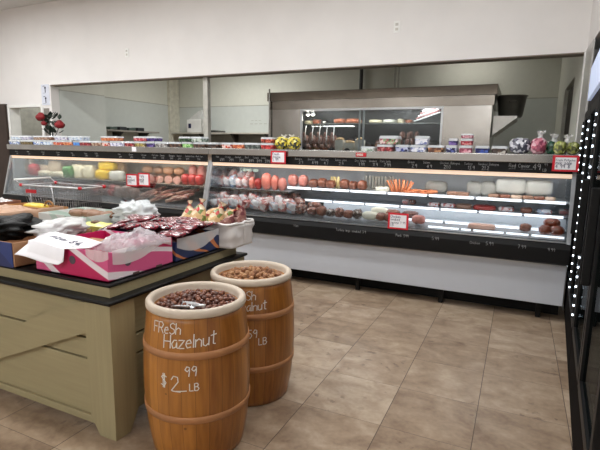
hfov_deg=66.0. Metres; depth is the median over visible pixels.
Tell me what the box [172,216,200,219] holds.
packet
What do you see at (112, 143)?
tub
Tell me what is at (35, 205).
carton
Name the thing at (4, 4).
ceiling
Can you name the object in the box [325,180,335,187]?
meat
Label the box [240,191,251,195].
pack
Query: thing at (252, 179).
ham
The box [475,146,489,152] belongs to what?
tub
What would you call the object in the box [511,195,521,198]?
tray
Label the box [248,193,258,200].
pack
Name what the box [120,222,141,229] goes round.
packet
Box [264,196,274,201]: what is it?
pack
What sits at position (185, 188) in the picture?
meat
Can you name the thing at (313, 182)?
meat
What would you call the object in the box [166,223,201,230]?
packet
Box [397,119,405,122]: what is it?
food tray
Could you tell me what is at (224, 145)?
tub
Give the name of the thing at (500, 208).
pack
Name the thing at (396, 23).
wall outlet
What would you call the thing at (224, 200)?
pack
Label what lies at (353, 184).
meat
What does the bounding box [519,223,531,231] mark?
meat
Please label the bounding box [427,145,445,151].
tub
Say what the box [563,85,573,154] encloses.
door
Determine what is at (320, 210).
pack
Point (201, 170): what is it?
ham
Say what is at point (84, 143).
tub
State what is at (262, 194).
pack
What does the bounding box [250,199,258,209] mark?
pack
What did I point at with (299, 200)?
pack
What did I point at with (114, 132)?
shelf
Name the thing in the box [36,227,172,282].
carton
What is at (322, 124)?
shelf
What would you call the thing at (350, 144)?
box
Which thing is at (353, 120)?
tray
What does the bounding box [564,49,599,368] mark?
freezer
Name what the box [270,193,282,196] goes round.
pack
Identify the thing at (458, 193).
tray
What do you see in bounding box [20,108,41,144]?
wall
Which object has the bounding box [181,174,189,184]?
pack
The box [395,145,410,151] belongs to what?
tub
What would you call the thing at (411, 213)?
sausage
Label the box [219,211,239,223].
bag
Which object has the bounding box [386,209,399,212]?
sausage
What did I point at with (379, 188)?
pack
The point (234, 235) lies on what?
box
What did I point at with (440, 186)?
cheese
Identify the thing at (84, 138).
tub
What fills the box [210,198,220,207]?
pack
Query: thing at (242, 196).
pack
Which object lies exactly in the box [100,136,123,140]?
tub
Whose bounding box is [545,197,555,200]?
tray
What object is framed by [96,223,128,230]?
packet
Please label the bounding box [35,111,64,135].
bouquet
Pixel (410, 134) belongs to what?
piece
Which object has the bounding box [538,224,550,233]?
meat
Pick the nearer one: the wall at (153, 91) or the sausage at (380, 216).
the sausage at (380, 216)
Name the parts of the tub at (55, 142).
sweet tub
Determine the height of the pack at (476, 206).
0.052 m
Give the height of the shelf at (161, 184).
0.012 m
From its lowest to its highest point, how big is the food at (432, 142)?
0.263 m
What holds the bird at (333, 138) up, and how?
hanging from the refrigerated display case at (465, 109)
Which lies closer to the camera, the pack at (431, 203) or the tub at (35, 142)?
the pack at (431, 203)
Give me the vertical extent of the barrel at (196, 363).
0.745 m
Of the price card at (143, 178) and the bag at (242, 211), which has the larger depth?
the price card at (143, 178)
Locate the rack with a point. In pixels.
(425, 109)
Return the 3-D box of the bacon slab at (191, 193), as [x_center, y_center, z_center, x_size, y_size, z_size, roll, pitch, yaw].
[-1.473,-0.366,5.812,0.298,0.106,0.073,1,9,-1]
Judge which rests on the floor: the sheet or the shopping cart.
the shopping cart
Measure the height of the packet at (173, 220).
0.042 m
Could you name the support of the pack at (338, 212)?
on the case at (507, 266)
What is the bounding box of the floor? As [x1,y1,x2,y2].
[0,276,572,449]
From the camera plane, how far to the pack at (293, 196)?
5.30 m
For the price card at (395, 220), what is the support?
on the case at (507, 266)
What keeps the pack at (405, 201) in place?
on the case at (507, 266)
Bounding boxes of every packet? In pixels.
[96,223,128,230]
[110,218,131,224]
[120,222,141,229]
[124,214,142,218]
[125,214,160,222]
[139,221,166,229]
[156,230,189,237]
[157,221,177,229]
[164,218,176,223]
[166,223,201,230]
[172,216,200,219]
[176,219,207,226]
[194,222,217,229]
[367,176,370,189]
[371,176,373,189]
[374,176,376,189]
[377,176,379,186]
[380,176,382,185]
[384,176,386,186]
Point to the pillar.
(172, 85)
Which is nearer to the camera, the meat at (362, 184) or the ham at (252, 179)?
the meat at (362, 184)
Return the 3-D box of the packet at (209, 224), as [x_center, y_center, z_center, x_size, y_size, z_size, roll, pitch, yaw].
[-0.644,0.008,3.018,0.196,0.061,0.130,6,11,28]
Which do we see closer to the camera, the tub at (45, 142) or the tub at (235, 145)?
the tub at (235, 145)
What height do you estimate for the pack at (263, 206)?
0.156 m
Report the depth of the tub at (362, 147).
4.69 m
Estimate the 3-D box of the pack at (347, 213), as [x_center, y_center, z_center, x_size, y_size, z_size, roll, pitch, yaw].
[0.502,-0.112,4.777,0.106,0.086,0.128,5,10,25]
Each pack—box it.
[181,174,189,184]
[188,174,195,184]
[195,175,204,185]
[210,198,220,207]
[217,192,229,198]
[220,174,224,185]
[220,197,229,207]
[223,175,229,186]
[228,196,241,208]
[229,168,237,176]
[229,174,237,187]
[230,190,239,194]
[235,177,242,187]
[237,169,245,177]
[238,199,250,208]
[239,193,247,199]
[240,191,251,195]
[242,175,249,187]
[245,170,254,177]
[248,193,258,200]
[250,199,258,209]
[258,199,269,211]
[260,192,270,196]
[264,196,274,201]
[269,201,277,211]
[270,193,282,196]
[274,195,284,202]
[277,201,286,212]
[281,193,289,198]
[286,200,296,214]
[289,192,300,199]
[294,197,305,203]
[295,204,307,213]
[307,207,315,214]
[308,202,320,207]
[316,206,326,215]
[325,208,334,216]
[334,207,344,216]
[343,210,352,218]
[352,209,362,218]
[375,186,389,191]
[402,199,408,203]
[409,199,415,204]
[412,215,424,223]
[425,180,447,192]
[427,201,440,206]
[440,202,455,207]
[456,203,471,208]
[473,204,495,210]
[498,206,513,211]
[520,207,531,212]
[536,208,552,214]
[558,208,566,214]
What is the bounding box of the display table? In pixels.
[0,248,246,441]
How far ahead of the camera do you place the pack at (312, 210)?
4.90 m
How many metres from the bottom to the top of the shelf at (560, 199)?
0.012 m
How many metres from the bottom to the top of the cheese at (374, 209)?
0.087 m
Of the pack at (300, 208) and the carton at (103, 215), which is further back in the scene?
the pack at (300, 208)
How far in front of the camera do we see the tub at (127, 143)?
6.02 m
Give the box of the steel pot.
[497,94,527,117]
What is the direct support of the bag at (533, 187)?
on the case at (507, 266)
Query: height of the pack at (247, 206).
0.116 m
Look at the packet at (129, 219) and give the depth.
2.94 m
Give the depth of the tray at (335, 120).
7.30 m
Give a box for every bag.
[0,213,42,240]
[25,217,89,235]
[111,199,159,221]
[219,211,239,223]
[275,137,287,148]
[287,137,300,149]
[496,178,526,194]
[509,138,530,153]
[525,180,553,195]
[530,138,546,153]
[545,141,554,153]
[553,141,566,154]
[566,142,579,154]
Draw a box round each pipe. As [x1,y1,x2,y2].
[359,69,362,88]
[394,67,396,87]
[397,67,399,87]
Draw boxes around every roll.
[466,181,481,195]
[481,181,495,195]
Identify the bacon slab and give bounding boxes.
[150,194,172,202]
[153,186,167,190]
[155,192,175,196]
[161,187,183,193]
[165,196,188,202]
[171,192,194,197]
[176,188,199,194]
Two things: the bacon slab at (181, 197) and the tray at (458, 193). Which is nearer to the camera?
the tray at (458, 193)
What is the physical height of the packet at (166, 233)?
0.040 m
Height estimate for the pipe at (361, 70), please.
1.000 m
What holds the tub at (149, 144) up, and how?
on the case at (109, 166)
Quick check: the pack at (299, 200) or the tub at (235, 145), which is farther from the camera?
the tub at (235, 145)
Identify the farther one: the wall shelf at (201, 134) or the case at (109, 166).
the wall shelf at (201, 134)
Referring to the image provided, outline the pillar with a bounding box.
[167,80,179,141]
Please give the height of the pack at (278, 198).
0.156 m
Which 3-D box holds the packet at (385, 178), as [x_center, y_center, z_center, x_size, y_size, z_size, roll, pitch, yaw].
[0.908,-0.443,4.935,0.024,0.150,0.060,0,9,2]
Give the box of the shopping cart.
[13,177,105,208]
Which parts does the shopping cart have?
plate, push handle, frame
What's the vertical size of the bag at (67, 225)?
0.130 m
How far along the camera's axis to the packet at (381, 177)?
4.92 m
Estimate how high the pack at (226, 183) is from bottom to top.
0.150 m
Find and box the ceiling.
[0,0,56,9]
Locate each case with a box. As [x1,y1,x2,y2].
[2,144,211,217]
[204,148,578,316]
[267,84,516,152]
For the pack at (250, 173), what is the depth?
5.66 m
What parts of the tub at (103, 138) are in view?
tub lid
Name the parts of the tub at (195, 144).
sweet tub, tub lid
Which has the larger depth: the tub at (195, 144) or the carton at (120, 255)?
the tub at (195, 144)
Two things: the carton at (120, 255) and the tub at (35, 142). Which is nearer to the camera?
the carton at (120, 255)
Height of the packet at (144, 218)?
0.056 m
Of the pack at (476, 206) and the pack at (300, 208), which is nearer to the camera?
the pack at (476, 206)
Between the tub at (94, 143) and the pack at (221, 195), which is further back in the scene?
the tub at (94, 143)
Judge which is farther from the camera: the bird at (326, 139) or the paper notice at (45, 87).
the paper notice at (45, 87)
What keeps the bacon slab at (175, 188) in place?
on the bacon slab at (174, 193)
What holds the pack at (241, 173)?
on the case at (507, 266)
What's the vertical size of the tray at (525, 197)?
0.036 m
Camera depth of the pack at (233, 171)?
5.76 m
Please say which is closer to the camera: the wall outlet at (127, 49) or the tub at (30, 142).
the wall outlet at (127, 49)
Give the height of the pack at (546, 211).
0.052 m
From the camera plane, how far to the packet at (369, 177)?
4.98 m
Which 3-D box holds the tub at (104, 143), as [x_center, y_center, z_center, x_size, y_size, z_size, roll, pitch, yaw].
[-2.595,-1.106,6.278,0.142,0.065,0.134,5,10,25]
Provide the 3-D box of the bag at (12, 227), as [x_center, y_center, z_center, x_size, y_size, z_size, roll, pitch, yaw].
[-1.761,0.005,2.791,0.508,0.156,0.418,5,10,25]
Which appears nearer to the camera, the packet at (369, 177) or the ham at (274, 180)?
the packet at (369, 177)
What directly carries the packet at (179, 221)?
on the packet at (173, 220)
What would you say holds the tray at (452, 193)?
on the case at (507, 266)
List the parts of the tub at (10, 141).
sweet tub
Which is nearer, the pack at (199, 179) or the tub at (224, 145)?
the tub at (224, 145)
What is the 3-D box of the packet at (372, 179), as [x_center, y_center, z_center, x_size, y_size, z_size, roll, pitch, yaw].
[0.783,-0.455,4.995,0.030,0.151,0.060,1,9,2]
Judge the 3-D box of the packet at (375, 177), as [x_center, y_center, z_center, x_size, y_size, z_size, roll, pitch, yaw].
[0.813,-0.452,4.980,0.024,0.150,0.060,2,9,2]
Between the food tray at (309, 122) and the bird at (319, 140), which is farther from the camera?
the food tray at (309, 122)
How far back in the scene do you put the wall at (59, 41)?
5.83 m
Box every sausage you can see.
[156,175,165,182]
[163,167,173,174]
[164,174,174,183]
[173,175,180,183]
[174,167,184,174]
[376,212,384,220]
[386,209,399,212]
[402,210,417,217]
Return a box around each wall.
[0,0,592,135]
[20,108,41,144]
[59,81,166,104]
[59,90,106,140]
[179,58,561,106]
[553,0,599,154]
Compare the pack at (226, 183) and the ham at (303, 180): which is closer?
the ham at (303, 180)
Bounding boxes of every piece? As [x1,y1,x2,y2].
[399,131,405,139]
[407,131,413,138]
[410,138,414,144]
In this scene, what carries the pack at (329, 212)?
on the case at (507, 266)
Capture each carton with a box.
[0,197,20,204]
[0,204,63,217]
[0,229,91,267]
[8,202,67,208]
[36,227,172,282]
[38,207,114,222]
[113,229,218,261]
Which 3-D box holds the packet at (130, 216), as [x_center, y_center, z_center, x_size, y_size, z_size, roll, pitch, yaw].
[-1.093,-0.049,3.096,0.130,0.043,0.200,-5,11,-34]
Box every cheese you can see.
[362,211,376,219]
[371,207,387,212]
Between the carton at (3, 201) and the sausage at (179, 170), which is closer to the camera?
the carton at (3, 201)
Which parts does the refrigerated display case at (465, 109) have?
steel panel, hanging rail, panel, steel panel, panel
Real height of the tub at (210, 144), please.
0.065 m
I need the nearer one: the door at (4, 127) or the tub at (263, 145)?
the tub at (263, 145)
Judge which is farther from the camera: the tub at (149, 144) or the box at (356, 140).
the box at (356, 140)
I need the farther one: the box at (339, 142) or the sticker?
the box at (339, 142)
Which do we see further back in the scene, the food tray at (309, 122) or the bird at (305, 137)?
the food tray at (309, 122)
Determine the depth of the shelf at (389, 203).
4.80 m
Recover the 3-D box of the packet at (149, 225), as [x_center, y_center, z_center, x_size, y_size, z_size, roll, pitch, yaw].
[-0.904,0.003,2.786,0.129,0.042,0.200,-8,13,-44]
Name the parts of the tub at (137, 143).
sweet tub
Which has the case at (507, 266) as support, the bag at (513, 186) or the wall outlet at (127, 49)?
the bag at (513, 186)
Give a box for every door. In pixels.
[0,104,11,197]
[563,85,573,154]
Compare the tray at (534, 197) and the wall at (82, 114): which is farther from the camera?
the wall at (82, 114)
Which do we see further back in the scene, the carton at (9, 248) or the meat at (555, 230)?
the meat at (555, 230)
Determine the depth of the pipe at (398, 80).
8.55 m
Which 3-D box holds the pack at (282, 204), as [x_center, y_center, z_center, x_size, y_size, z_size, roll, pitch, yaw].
[-0.176,-0.200,5.119,0.141,0.126,0.133,-5,11,-34]
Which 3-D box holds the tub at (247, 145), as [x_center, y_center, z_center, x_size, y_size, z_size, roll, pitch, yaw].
[-0.518,-0.910,5.319,0.207,0.065,0.160,5,10,25]
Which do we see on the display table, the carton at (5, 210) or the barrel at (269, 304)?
the carton at (5, 210)
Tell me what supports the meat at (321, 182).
on the case at (507, 266)
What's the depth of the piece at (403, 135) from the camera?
6.96 m
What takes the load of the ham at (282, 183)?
on the case at (507, 266)
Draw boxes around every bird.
[303,126,308,148]
[307,125,316,148]
[314,125,322,149]
[321,125,329,149]
[328,125,336,149]
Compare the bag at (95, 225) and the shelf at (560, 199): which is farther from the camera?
the shelf at (560, 199)
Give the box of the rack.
[414,109,440,121]
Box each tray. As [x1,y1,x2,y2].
[117,127,126,129]
[305,120,312,124]
[313,119,321,123]
[333,119,346,122]
[346,118,361,122]
[369,119,382,122]
[383,119,396,122]
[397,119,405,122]
[447,191,456,195]
[457,192,468,195]
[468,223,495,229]
[488,194,498,197]
[499,194,510,198]
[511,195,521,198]
[522,195,532,199]
[533,196,544,199]
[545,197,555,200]
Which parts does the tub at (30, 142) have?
sweet tub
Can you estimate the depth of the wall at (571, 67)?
5.21 m
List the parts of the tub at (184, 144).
sweet tub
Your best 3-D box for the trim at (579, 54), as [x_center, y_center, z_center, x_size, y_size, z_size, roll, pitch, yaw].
[-0.636,-1.961,6.010,7.490,0.012,0.158,5,10,25]
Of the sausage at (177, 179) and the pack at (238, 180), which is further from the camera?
the sausage at (177, 179)
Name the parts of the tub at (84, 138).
tub lid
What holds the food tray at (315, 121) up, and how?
on the refrigerated display case at (465, 109)
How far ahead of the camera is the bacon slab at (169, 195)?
5.84 m
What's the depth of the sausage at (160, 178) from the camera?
6.06 m
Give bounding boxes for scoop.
[173,301,205,308]
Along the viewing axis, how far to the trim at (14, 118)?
8.05 m
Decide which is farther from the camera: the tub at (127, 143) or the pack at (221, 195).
the tub at (127, 143)
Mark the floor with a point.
(372, 368)
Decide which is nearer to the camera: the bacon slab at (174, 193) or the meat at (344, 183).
the meat at (344, 183)
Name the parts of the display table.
rail, leg, frame, black trim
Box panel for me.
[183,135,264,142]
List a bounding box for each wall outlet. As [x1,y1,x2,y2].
[125,48,128,56]
[393,21,399,32]
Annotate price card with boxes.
[126,174,137,186]
[138,173,149,186]
[271,151,285,163]
[388,212,408,229]
[552,155,579,171]
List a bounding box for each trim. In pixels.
[7,104,45,158]
[44,108,50,135]
[50,52,583,86]
[61,90,557,107]
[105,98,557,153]
[561,39,594,310]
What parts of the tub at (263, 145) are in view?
sweet tub, tub lid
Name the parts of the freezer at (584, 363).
kick panel, door handle, door, door handle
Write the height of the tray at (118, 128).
0.066 m
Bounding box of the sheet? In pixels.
[14,232,101,264]
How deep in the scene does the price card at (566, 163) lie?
3.84 m
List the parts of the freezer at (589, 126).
kick panel, door handle, door, door, lit header panel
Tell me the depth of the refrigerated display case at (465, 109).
6.76 m
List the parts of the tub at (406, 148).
tub lid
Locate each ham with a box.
[188,165,197,174]
[197,165,206,183]
[249,177,254,188]
[254,178,261,188]
[261,172,271,189]
[271,175,278,189]
[278,178,286,190]
[288,174,298,185]
[298,175,308,186]
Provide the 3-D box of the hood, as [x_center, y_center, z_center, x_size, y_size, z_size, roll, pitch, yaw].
[2.826,-1.344,6.364,0.278,0.250,0.840,5,10,25]
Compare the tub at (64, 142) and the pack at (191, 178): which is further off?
the tub at (64, 142)
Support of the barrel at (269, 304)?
on the floor
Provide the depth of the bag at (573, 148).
3.94 m
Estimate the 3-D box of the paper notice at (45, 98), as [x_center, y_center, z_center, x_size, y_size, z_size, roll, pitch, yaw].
[-4.173,-2.052,7.592,0.185,0.163,0.010,5,10,25]
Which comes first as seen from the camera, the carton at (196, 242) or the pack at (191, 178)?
the carton at (196, 242)
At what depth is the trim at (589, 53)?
4.24 m
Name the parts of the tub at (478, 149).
tub lid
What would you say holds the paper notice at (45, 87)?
attached to the wall at (59, 41)
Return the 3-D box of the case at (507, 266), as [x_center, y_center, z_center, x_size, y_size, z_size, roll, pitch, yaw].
[0.742,-0.073,4.997,3.728,1.436,0.917,5,10,25]
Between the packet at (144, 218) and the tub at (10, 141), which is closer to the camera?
the packet at (144, 218)
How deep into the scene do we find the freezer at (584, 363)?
2.14 m
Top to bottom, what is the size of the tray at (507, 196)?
0.036 m
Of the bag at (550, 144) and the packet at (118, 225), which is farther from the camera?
the bag at (550, 144)
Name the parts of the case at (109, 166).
post, glass, light rail, panel, post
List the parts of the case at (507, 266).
post, glass, glass, light rail, panel, panel, recess panel, glass, post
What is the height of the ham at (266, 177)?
0.202 m
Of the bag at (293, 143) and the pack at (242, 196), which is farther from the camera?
the pack at (242, 196)
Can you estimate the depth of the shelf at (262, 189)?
5.44 m
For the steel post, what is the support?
on the floor
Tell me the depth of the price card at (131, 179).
5.85 m
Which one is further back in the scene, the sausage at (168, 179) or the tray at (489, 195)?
the sausage at (168, 179)
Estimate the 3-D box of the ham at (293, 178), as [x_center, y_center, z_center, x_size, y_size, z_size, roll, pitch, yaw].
[-0.077,-0.514,5.305,0.125,0.142,0.102,5,10,25]
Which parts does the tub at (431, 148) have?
tub lid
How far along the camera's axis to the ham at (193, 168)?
6.05 m
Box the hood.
[492,116,516,136]
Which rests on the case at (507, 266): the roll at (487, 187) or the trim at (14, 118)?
the roll at (487, 187)
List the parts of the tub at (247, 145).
tub lid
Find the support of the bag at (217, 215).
in the box at (234, 235)
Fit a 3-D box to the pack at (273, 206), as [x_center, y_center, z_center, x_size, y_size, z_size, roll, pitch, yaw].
[-0.283,-0.205,5.163,0.134,0.119,0.143,1,9,3]
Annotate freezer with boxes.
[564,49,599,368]
[568,103,599,449]
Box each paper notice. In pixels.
[41,84,49,94]
[42,95,49,104]
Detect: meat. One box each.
[153,181,170,190]
[171,182,190,194]
[308,179,317,187]
[317,178,327,187]
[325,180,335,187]
[339,179,349,188]
[349,181,356,189]
[357,180,367,189]
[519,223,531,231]
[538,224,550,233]
[543,218,560,226]
[550,226,564,235]
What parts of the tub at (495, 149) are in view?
tub lid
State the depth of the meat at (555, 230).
3.94 m
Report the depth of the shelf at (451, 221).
4.42 m
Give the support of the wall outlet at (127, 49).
attached to the wall at (59, 41)
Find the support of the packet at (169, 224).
in the carton at (196, 242)
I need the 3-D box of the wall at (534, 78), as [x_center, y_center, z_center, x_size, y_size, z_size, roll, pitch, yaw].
[1.060,-1.715,9.240,8.900,3.300,0.100,5,10,25]
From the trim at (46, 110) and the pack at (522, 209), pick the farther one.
the trim at (46, 110)
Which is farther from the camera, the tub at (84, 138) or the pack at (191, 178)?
the tub at (84, 138)
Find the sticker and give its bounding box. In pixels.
[356,153,365,156]
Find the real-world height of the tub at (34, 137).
0.059 m
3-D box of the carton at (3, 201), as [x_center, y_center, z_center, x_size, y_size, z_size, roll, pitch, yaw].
[-2.720,-0.149,4.049,0.330,0.198,0.360,5,10,25]
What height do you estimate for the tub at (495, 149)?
0.065 m
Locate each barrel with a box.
[143,281,249,449]
[210,260,293,405]
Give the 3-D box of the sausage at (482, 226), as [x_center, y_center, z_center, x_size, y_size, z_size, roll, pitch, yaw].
[1.696,0.013,4.319,0.243,0.051,0.124,5,10,25]
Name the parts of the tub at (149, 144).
sweet tub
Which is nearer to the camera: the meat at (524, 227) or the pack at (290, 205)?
the meat at (524, 227)
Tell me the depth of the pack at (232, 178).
5.58 m
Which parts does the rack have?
rail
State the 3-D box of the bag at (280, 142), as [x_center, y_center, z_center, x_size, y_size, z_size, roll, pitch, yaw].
[-0.200,-0.929,5.164,0.159,0.171,0.136,5,10,25]
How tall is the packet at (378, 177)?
0.150 m
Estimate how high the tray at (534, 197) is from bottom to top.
0.036 m
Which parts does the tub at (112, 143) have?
tub lid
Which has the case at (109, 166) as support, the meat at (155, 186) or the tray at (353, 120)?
the meat at (155, 186)
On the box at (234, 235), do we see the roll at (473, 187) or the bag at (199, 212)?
the bag at (199, 212)
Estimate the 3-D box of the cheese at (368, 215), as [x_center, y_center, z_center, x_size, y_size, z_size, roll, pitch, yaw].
[0.709,-0.096,4.681,0.170,0.086,0.123,5,10,25]
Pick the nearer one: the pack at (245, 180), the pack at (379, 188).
the pack at (379, 188)
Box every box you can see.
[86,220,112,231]
[180,216,254,248]
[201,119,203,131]
[335,137,344,149]
[344,140,354,150]
[355,137,364,150]
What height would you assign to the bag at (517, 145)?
0.150 m
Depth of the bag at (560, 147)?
3.95 m
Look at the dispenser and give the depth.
10.42 m
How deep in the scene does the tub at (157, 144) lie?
5.79 m
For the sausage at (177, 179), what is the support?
on the case at (109, 166)
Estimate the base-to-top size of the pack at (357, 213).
0.108 m
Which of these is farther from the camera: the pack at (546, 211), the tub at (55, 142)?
the tub at (55, 142)
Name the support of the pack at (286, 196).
on the case at (507, 266)
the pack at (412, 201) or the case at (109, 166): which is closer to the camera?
the pack at (412, 201)
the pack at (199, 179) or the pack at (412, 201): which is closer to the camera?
the pack at (412, 201)
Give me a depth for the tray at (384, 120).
6.98 m
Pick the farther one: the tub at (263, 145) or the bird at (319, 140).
the bird at (319, 140)
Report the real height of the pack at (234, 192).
0.135 m
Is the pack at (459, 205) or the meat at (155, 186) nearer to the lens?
the pack at (459, 205)
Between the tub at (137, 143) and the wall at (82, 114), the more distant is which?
the wall at (82, 114)
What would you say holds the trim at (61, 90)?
attached to the wall at (534, 78)
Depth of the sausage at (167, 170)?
6.16 m
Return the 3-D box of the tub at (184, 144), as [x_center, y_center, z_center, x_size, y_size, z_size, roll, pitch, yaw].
[-1.372,-1.022,5.708,0.209,0.129,0.160,5,10,25]
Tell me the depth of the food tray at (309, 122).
7.74 m
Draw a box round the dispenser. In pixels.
[187,110,203,131]
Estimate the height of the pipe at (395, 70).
1.000 m
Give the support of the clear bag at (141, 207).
on the display table
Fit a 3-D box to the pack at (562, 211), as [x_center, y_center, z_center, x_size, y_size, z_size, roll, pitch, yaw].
[2.453,-0.125,4.316,0.075,0.058,0.081,5,10,25]
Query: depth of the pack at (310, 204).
5.08 m
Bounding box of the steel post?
[203,77,210,141]
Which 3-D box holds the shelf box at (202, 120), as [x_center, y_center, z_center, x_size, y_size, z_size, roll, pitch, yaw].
[-2.100,-2.227,10.387,0.132,0.300,0.200,5,10,25]
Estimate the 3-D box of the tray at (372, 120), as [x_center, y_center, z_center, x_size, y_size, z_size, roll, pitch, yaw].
[1.187,-1.606,7.183,0.218,0.064,0.312,5,10,25]
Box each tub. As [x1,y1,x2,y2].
[9,136,21,143]
[20,136,33,144]
[33,136,54,139]
[33,140,43,144]
[43,140,53,144]
[53,136,68,144]
[63,140,72,144]
[68,136,89,140]
[79,141,91,145]
[91,141,101,145]
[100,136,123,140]
[102,141,109,145]
[109,141,124,145]
[124,141,134,145]
[133,136,146,146]
[146,136,162,146]
[155,142,169,146]
[169,142,182,146]
[179,137,193,147]
[191,137,208,147]
[207,142,221,147]
[221,143,232,147]
[232,143,244,148]
[244,143,260,148]
[261,137,276,148]
[361,146,376,150]
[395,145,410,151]
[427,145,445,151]
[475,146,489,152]
[491,146,507,152]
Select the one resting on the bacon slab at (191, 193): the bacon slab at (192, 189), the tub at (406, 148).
the bacon slab at (192, 189)
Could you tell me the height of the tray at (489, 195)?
0.036 m
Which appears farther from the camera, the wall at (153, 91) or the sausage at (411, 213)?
the wall at (153, 91)
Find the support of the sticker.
attached to the case at (507, 266)
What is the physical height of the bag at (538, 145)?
0.214 m
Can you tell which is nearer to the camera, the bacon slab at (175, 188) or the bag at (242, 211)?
the bag at (242, 211)
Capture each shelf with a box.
[106,129,158,135]
[156,182,204,185]
[172,132,267,142]
[222,187,303,192]
[292,185,568,203]
[305,196,566,217]
[313,123,439,125]
[425,218,565,231]
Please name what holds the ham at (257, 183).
on the case at (507, 266)
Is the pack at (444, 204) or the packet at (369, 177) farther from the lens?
the packet at (369, 177)
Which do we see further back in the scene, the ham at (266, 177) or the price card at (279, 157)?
the ham at (266, 177)
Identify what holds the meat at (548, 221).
on the case at (507, 266)
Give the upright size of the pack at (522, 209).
0.052 m
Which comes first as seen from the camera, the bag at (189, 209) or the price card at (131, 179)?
the bag at (189, 209)

